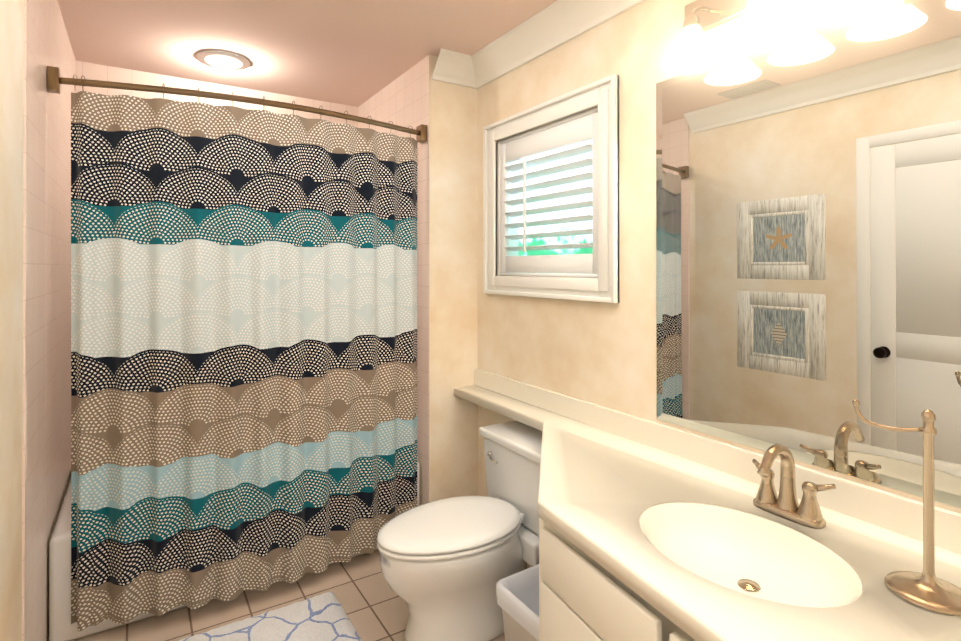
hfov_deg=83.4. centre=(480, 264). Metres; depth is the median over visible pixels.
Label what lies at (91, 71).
wall tile
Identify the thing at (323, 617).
bath mat
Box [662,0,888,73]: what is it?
sconce
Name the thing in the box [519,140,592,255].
window
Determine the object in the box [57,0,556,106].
ceiling
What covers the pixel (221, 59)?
recessed light
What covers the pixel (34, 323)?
wall tile
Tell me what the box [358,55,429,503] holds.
wall tiles
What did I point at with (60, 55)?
wall tile
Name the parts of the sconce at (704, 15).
vanity sconce shades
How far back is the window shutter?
2.39 m
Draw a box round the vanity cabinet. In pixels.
[539,517,695,640]
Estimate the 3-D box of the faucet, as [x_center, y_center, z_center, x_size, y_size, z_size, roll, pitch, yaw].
[0.730,0.532,1.324,0.153,0.183,0.206,0,0,-32]
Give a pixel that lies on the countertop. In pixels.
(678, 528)
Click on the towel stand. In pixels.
(927, 589)
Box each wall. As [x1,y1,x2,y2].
[0,0,70,640]
[417,55,477,504]
[478,0,960,567]
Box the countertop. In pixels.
[454,369,960,640]
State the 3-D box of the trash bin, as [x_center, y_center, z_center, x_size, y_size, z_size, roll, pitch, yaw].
[0.229,1.240,1.780,0.248,0.321,0.326,0,0,-32]
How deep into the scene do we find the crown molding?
2.36 m
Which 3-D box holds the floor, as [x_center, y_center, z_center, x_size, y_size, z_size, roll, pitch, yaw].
[-0.255,1.450,1.543,2.040,0.100,4.290,0,0,-32]
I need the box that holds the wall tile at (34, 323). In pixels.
[22,0,46,640]
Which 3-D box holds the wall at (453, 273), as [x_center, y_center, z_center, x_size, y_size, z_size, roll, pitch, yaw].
[-0.414,0.178,3.223,0.280,2.460,1.050,0,0,-32]
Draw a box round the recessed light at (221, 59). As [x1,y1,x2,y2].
[196,50,250,69]
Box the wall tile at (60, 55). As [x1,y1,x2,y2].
[45,0,75,640]
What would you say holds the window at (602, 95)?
in the wall at (600, 354)
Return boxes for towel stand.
[852,400,960,615]
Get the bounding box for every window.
[483,74,618,302]
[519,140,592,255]
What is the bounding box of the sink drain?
[737,579,760,591]
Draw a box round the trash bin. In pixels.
[496,564,538,640]
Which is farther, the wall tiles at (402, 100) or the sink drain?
the wall tiles at (402, 100)
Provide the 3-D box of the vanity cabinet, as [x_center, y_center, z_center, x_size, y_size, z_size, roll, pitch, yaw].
[0.820,1.030,0.857,0.713,0.732,1.732,0,0,-32]
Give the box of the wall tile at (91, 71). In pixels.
[76,61,357,127]
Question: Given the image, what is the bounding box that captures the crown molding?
[452,0,645,88]
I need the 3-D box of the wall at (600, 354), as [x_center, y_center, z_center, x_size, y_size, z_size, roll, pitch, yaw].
[0.589,0.172,2.011,0.120,2.460,4.170,0,0,-32]
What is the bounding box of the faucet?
[752,444,835,528]
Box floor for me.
[48,550,504,640]
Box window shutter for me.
[498,107,597,277]
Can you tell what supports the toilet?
on the floor
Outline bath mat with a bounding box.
[179,592,361,640]
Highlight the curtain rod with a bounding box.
[47,66,426,142]
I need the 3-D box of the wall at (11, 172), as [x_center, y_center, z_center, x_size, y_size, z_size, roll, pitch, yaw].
[-1.066,0.168,1.036,0.120,2.460,4.290,0,0,-32]
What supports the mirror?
attached to the wall at (600, 354)
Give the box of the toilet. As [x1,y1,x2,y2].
[377,420,541,640]
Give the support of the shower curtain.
hanging from the curtain rod
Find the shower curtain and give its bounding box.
[71,91,417,631]
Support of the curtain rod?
attached to the wall tiles at (402, 100)
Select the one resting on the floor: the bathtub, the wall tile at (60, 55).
the bathtub
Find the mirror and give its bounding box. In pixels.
[656,0,960,507]
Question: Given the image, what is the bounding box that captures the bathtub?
[49,460,419,640]

